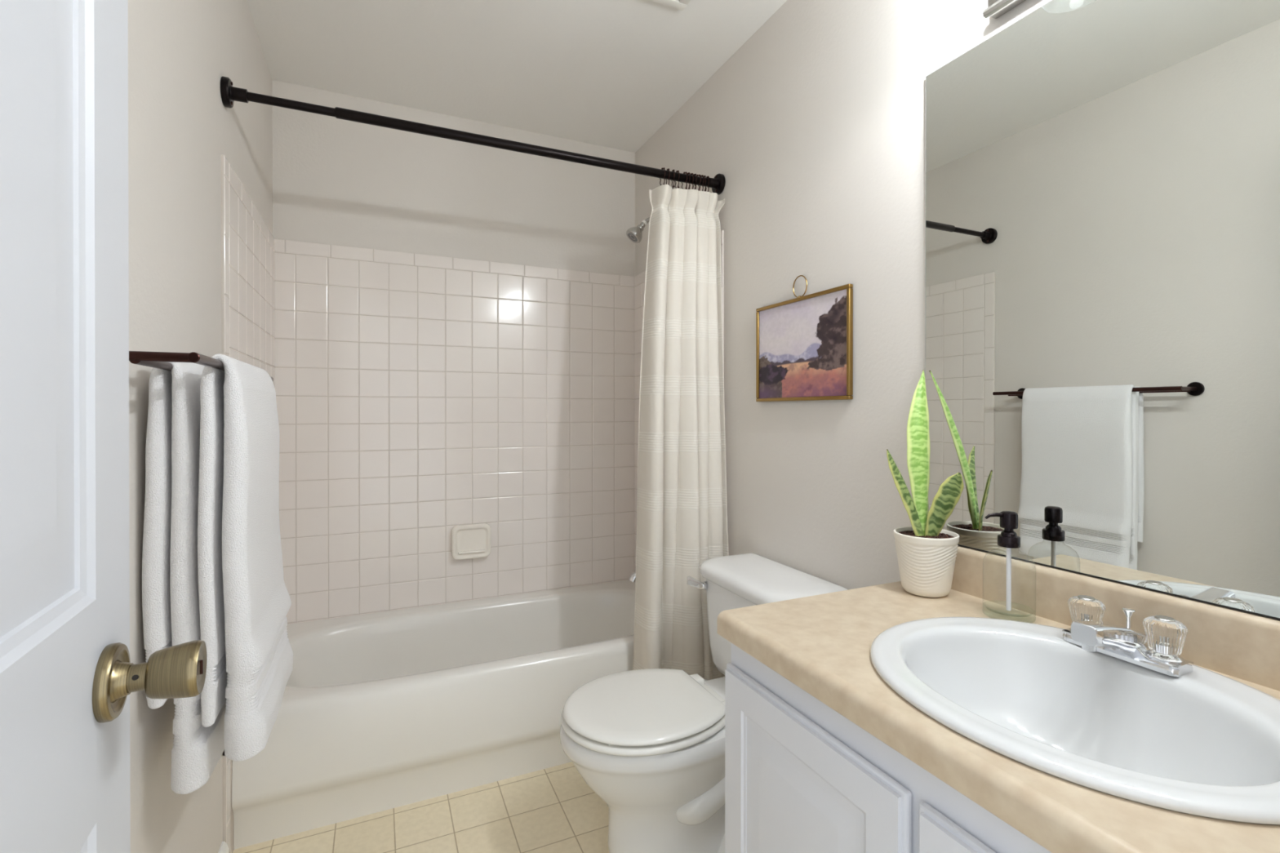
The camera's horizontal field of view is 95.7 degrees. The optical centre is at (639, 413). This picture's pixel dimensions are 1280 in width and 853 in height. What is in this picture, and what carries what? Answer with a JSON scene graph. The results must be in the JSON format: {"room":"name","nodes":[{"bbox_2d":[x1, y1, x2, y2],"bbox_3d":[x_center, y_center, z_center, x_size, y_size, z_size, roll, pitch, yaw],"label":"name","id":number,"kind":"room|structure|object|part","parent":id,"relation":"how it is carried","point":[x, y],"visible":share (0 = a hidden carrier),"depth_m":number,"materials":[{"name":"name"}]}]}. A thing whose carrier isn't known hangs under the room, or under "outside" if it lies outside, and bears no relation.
{"room":"bathroom","nodes":[
{"label":"bathroom","id":0,"kind":"room"},
{"bbox_2d":[128,0,272,852],"bbox_3d":[-0.915,-0.041,1.010,0.110,2.440,2.790,0,0,-24],"label":"wall","id":1,"kind":"structure","parent":0,"point":[180,127],"depth_m":1.14,"materials":[{"name":"white paint"}]},
{"bbox_2d":[128,351,273,381],"bbox_3d":[-0.840,-0.083,1.127,0.124,0.049,0.684,0,0,-24],"label":"towel bar","id":2,"kind":"object","parent":1,"relation":"attached to","point":[158,360],"visible":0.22,"depth_m":0.85,"materials":[{"name":"brown metal"}]},
{"bbox_3d":[-0.710,-0.082,0.837,0.110,0.014,0.014,0,0,-24],"label":"post","id":3,"kind":"part","parent":2,"relation":"part of","materials":[{"name":"brown metal"}]},
{"bbox_2d":[142,361,226,794],"bbox_3d":[-0.851,0.271,1.131,0.092,0.735,0.365,0,0,-24],"label":"bath towel","id":4,"kind":"object","parent":2,"relation":"hanging from","point":[170,570],"visible":0.51,"depth_m":0.97,"materials":[{"name":"white fabric"}]},
{"bbox_2d":[197,353,293,761],"bbox_3d":[-0.776,0.248,1.163,0.100,0.698,0.400,0,0,-24],"label":"bath towel","id":5,"kind":"object","parent":2,"relation":"hanging from","point":[245,602],"visible":0.98,"depth_m":1.00,"materials":[{"name":"white fabric"}]},
{"bbox_2d":[217,841,228,852],"bbox_3d":[-0.694,1.139,0.675,0.014,0.084,1.770,0,0,-24],"label":"baseboard","id":6,"kind":"structure","parent":1,"relation":"attached to","point":[224,848],"depth_m":1.47,"materials":[{"name":"white paint"}]},
{"bbox_2d":[221,154,275,852],"bbox_3d":[-1.226,0.258,1.840,0.008,1.837,0.788,0,0,-24],"label":"tiled wall","id":7,"kind":"structure","parent":1,"relation":"attached to","point":[247,243],"depth_m":1.68,"materials":[{"name":"beige tile"}]},
{"bbox_2d":[220,75,725,195],"bbox_3d":[-0.392,-0.833,1.809,1.505,0.075,0.072,0,0,-24],"label":"curtain rod","id":8,"kind":"object","parent":1,"relation":"attached to","point":[228,93],"visible":0.98,"depth_m":1.72,"materials":[{"name":"brown metal"}]},
{"bbox_2d":[659,167,665,185],"bbox_3d":[0.079,-0.815,2.022,0.010,0.082,0.041,0,0,-29],"label":"curtain ring","id":9,"kind":"object","parent":8,"relation":"hanging from","point":[662,168],"visible":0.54,"depth_m":2.01,"materials":[{"name":"brown metal"}]},
{"bbox_2d":[666,168,670,185],"bbox_3d":[0.098,-0.815,2.030,0.010,0.082,0.041,0,0,-16],"label":"curtain ring","id":10,"kind":"object","parent":8,"relation":"hanging from","point":[668,169],"visible":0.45,"depth_m":2.02,"materials":[{"name":"brown metal"}]},
{"bbox_2d":[671,168,675,188],"bbox_3d":[0.117,-0.815,2.039,0.010,0.082,0.041,0,0,-10],"label":"curtain ring","id":11,"kind":"object","parent":8,"relation":"hanging from","point":[673,170],"visible":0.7,"depth_m":2.02,"materials":[{"name":"brown metal"}]},
{"bbox_2d":[675,170,679,188],"bbox_3d":[0.132,-0.815,2.046,0.010,0.082,0.041,0,0,-20],"label":"curtain ring","id":12,"kind":"object","parent":8,"relation":"hanging from","point":[676,171],"visible":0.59,"depth_m":2.03,"materials":[{"name":"brown metal"}]},
{"bbox_2d":[632,184,728,679],"bbox_3d":[0.150,0.089,2.010,0.335,1.744,0.140,0,0,-24],"label":"shower curtain","id":13,"kind":"object","parent":8,"relation":"hanging from","point":[682,503],"visible":0.94,"depth_m":1.99,"materials":[{"name":"fabric"}]},
{"bbox_2d":[681,171,687,189],"bbox_3d":[0.158,-0.815,2.058,0.010,0.082,0.041,0,0,-29],"label":"curtain ring","id":14,"kind":"object","parent":8,"relation":"hanging from","point":[684,172],"visible":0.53,"depth_m":2.04,"materials":[{"name":"brown metal"}]},
{"bbox_2d":[686,172,690,189],"bbox_3d":[0.172,-0.816,2.064,0.010,0.082,0.041,0,0,-15],"label":"curtain ring","id":15,"kind":"object","parent":8,"relation":"hanging from","point":[688,173],"visible":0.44,"depth_m":2.05,"materials":[{"name":"brown metal"}]},
{"bbox_2d":[694,173,701,191],"bbox_3d":[0.207,-0.816,2.080,0.010,0.082,0.041,0,0,-33],"label":"curtain ring","id":16,"kind":"object","parent":8,"relation":"hanging from","point":[699,175],"visible":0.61,"depth_m":2.07,"materials":[{"name":"brown metal"}]},
{"bbox_2d":[697,174,704,191],"bbox_3d":[0.220,-0.816,2.086,0.010,0.082,0.041,0,0,-26],"label":"curtain ring","id":17,"kind":"object","parent":8,"relation":"hanging from","point":[702,175],"visible":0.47,"depth_m":2.07,"materials":[{"name":"brown metal"}]},
{"bbox_2d":[232,761,608,852],"bbox_3d":[0.543,1.205,0.841,2.625,0.050,4.310,0,0,-24],"label":"floor","id":18,"kind":"structure","parent":0,"point":[551,810],"depth_m":1.65,"materials":[{"name":"tile"}]},
{"bbox_2d":[231,579,635,849],"bbox_3d":[-0.557,0.992,2.179,1.489,0.367,0.728,0,0,-24],"label":"bathtub","id":19,"kind":"object","parent":18,"relation":"on","point":[379,712],"visible":0.73,"depth_m":1.84,"materials":[{"name":"white ceramic"}]},
{"bbox_2d":[560,553,848,852],"bbox_3d":[0.140,0.823,1.579,0.727,0.730,0.458,0,0,-24],"label":"toilet","id":20,"kind":"object","parent":18,"relation":"on","point":[650,744],"visible":0.73,"depth_m":1.45,"materials":[{"name":"white ceramic"}]},
{"bbox_3d":[-0.004,0.779,1.514,0.405,0.028,0.374,0,0,-24],"label":"seat","id":21,"kind":"part","parent":20,"relation":"part of","materials":[{"name":"white plastic"}]},
{"bbox_3d":[-0.003,0.758,1.514,0.397,0.017,0.366,0,0,-24],"label":"lid","id":22,"kind":"part","parent":20,"relation":"part of","materials":[{"name":"white plastic"}]},
{"bbox_3d":[0.173,0.525,1.790,0.014,0.027,0.078,0,0,-36],"label":"flush lever","id":23,"kind":"part","parent":20,"relation":"part of","materials":[{"name":"silver metal"}]},
{"bbox_3d":[0.363,0.647,1.679,0.211,0.284,0.426,0,0,-24],"label":"tank","id":24,"kind":"part","parent":20,"relation":"part of","materials":[{"name":"white ceramic"}]},
{"bbox_3d":[0.358,0.483,1.676,0.236,0.050,0.458,0,0,-24],"label":"tank lid","id":25,"kind":"part","parent":20,"relation":"part of","materials":[{"name":"white ceramic"}]},
{"bbox_2d":[724,643,1051,852],"bbox_3d":[0.594,0.799,0.793,0.545,0.762,0.918,0,0,-24],"label":"vanity cabinet","id":26,"kind":"object","parent":18,"relation":"on","point":[801,776],"visible":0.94,"depth_m":0.86,"materials":[{"name":"white paint"}]},
{"bbox_3d":[0.250,0.767,0.913,0.018,0.585,0.413,0,0,-24],"label":"cabinet door","id":27,"kind":"part","parent":26,"relation":"part of","materials":[{"name":"white paint"}]},
{"bbox_3d":[0.427,0.769,0.523,0.018,0.585,0.413,0,0,-24],"label":"cabinet door","id":28,"kind":"part","parent":26,"relation":"part of","materials":[{"name":"white paint"}]},
{"bbox_2d":[716,546,1279,852],"bbox_3d":[0.590,0.356,0.797,0.552,0.138,0.930,0,0,-24],"label":"countertop","id":29,"kind":"structure","parent":26,"relation":"on","point":[821,644],"depth_m":0.83,"materials":[{"name":"laminate"}]},
{"bbox_2d":[886,369,964,597],"bbox_3d":[0.610,0.140,1.227,0.140,0.476,0.125,0,0,-28],"label":"potted plant","id":30,"kind":"object","parent":29,"relation":"on","point":[926,553],"visible":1,"depth_m":1.21,"materials":[{"name":"green plant"}]},
{"bbox_3d":[0.603,0.315,1.224,0.125,0.126,0.125,0,0,-24],"label":"pot","id":31,"kind":"part","parent":30,"relation":"part of","materials":[{"name":"beige ceramic"}]},
{"bbox_2d":[982,511,1035,617],"bbox_3d":[0.686,0.281,1.078,0.084,0.196,0.084,0,0,-24],"label":"soap dispenser","id":32,"kind":"object","parent":29,"relation":"on","point":[1008,539],"visible":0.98,"depth_m":1.07,"materials":[{"name":"clear glass"}]},
{"bbox_2d":[870,617,1279,825],"bbox_3d":[0.586,0.446,0.792,0.471,0.159,0.523,0,0,-24],"label":"sink","id":33,"kind":"object","parent":29,"relation":"in","point":[1201,742],"visible":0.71,"depth_m":0.82,"materials":[{"name":"white ceramic"}]},
{"bbox_2d":[272,80,635,276],"bbox_3d":[-0.733,-0.046,2.564,1.505,2.440,0.110,0,0,-24],"label":"wall","id":34,"kind":"structure","parent":0,"point":[336,181],"depth_m":2.45,"materials":[{"name":"white paint"}]},
{"bbox_2d":[274,238,634,624],"bbox_3d":[-0.708,0.131,2.511,1.505,1.587,0.008,0,0,-24],"label":"tiled wall","id":35,"kind":"structure","parent":34,"relation":"attached to","point":[420,397],"depth_m":2.45,"materials":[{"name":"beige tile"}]},
{"bbox_2d":[451,522,490,559],"bbox_3d":[-0.721,0.547,2.478,0.162,0.144,0.043,0,0,-24],"label":"soap dish","id":36,"kind":"object","parent":35,"relation":"attached to","point":[468,541],"visible":1,"depth_m":2.47,"materials":[{"name":"white ceramic"}]},
{"bbox_2d":[457,549,485,555],"bbox_3d":[-0.715,0.590,2.466,0.112,0.012,0.015,0,0,-24],"label":"shelf","id":37,"kind":"object","parent":36,"relation":"attached to","point":[460,552],"depth_m":2.46,"materials":[{"name":"white ceramic"}]},
{"bbox_2d":[247,0,786,152],"bbox_3d":[-0.180,-1.287,1.339,1.725,0.050,2.790,0,0,-24],"label":"ceiling","id":38,"kind":"structure","parent":0,"point":[610,73],"depth_m":2.04,"materials":[{"name":"white paint"}]},
{"bbox_2d":[650,0,690,10],"bbox_3d":[0.063,-1.254,1.615,0.280,0.016,0.280,0,0,-24],"label":"ceiling vent","id":39,"kind":"object","parent":38,"relation":"in","point":[681,5],"visible":1,"depth_m":1.76,"materials":[{"name":"white plastic"}]},
{"bbox_2d":[635,0,1049,590],"bbox_3d":[0.556,-0.043,1.676,0.110,2.440,2.790,0,0,-24],"label":"wall","id":40,"kind":"structure","parent":0,"point":[814,127],"depth_m":1.63,"materials":[{"name":"white paint"}]},
{"bbox_2d":[626,217,649,243],"bbox_3d":[0.037,-0.791,2.444,0.200,0.159,0.071,0,0,-24],"label":"shower","id":41,"kind":"object","parent":40,"relation":"attached to","point":[634,234],"visible":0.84,"depth_m":2.41,"materials":[{"name":"grey metal"}]},
{"bbox_2d":[634,230,724,572],"bbox_3d":[0.137,0.256,2.458,0.008,1.837,0.788,0,0,-24],"label":"tiled wall","id":42,"kind":"structure","parent":40,"relation":"attached to","point":[639,279],"depth_m":2.77,"materials":[{"name":"beige tile"}]},
{"bbox_2d":[628,571,635,583],"bbox_3d":[0.029,0.685,2.489,0.166,0.084,0.052,0,0,-24],"label":"tub spout","id":43,"kind":"object","parent":42,"relation":"attached to","point":[633,577],"visible":0.19,"depth_m":2.45,"materials":[{"name":"silver metal"}]},
{"bbox_2d":[755,275,853,401],"bbox_3d":[0.470,-0.222,1.711,0.015,0.370,0.412,0,0,-24],"label":"framed picture","id":44,"kind":"object","parent":40,"relation":"attached to","point":[804,344],"visible":1,"depth_m":1.68,"materials":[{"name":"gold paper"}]},
{"bbox_2d":[982,0,1026,18],"bbox_3d":[0.776,-0.879,0.808,0.202,0.174,0.716,0,0,-24],"label":"vanity light","id":45,"kind":"object","parent":40,"relation":"attached to","point":[996,9],"visible":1,"depth_m":1.14,"materials":[{"name":"silver metal"}]},
{"bbox_2d":[924,0,1279,620],"bbox_3d":[0.840,-0.239,0.905,0.007,1.050,0.912,0,0,-24],"label":"wall mirror","id":46,"kind":"object","parent":40,"relation":"attached to","point":[1102,294],"visible":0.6,"depth_m":0.98,"materials":[{"name":"grey mirror"}]},
{"bbox_2d":[951,546,1279,691],"bbox_3d":[0.833,0.334,0.907,0.018,0.093,0.930,0,0,-24],"label":"backsplash","id":47,"kind":"structure","parent":40,"relation":"attached to","point":[1238,644],"depth_m":0.94,"materials":[{"name":"laminate"}]},
{"bbox_2d":[1062,595,1193,676],"bbox_3d":[0.703,0.332,0.869,0.130,0.072,0.150,0,0,-24],"label":"faucet","id":48,"kind":"object","parent":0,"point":[1160,649],"visible":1,"depth_m":0.84,"materials":[{"name":"silver metal"}]},
{"bbox_3d":[0.716,0.321,0.930,0.049,0.046,0.049,0,0,-24],"label":"acrylic handle","id":49,"kind":"part","parent":48,"relation":"part of","materials":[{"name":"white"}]},
{"bbox_3d":[0.699,0.336,0.867,0.120,0.059,0.060,0,0,-24],"label":"spout","id":50,"kind":"part","parent":48,"relation":"part of","materials":[{"name":"silver metal"}]},
{"bbox_3d":[0.737,0.353,0.884,0.051,0.030,0.150,0,0,-24],"label":"plate","id":51,"kind":"part","parent":48,"relation":"part of","materials":[{"name":"silver metal"}]},
{"bbox_3d":[0.754,0.325,0.895,0.016,0.045,0.016,0,0,-24],"label":"lift rod","id":52,"kind":"part","parent":48,"relation":"part of","materials":[{"name":"silver metal"}]},
{"bbox_3d":[0.758,0.321,0.838,0.049,0.046,0.049,0,0,-24],"label":"acrylic handle","id":53,"kind":"part","parent":48,"relation":"part of","materials":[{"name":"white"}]},
{"bbox_3d":[0.373,-0.037,0.123,1.505,2.440,0.110,0,0,-24],"label":"wall","id":54,"kind":"structure","parent":0,"visible":0},
{"bbox_2d":[0,0,206,852],"bbox_3d":[-0.372,0.160,0.266,0.173,2.025,0.753,0,0,-27],"label":"door","id":55,"kind":"structure","parent":54,"relation":"in","point":[68,676],"depth_m":0.47,"materials":[{"name":"grey paint"}]},
{"bbox_3d":[-0.376,0.160,0.264,0.035,2.025,0.752,0,0,-27],"label":"door","id":56,"kind":"part","parent":55,"relation":"part of","materials":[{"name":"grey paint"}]},
{"bbox_3d":[-0.454,0.253,0.568,0.040,0.052,0.052,0,0,-27],"label":"door knob","id":57,"kind":"part","parent":55,"relation":"part of","materials":[{"name":"gold metal"}]}
]}

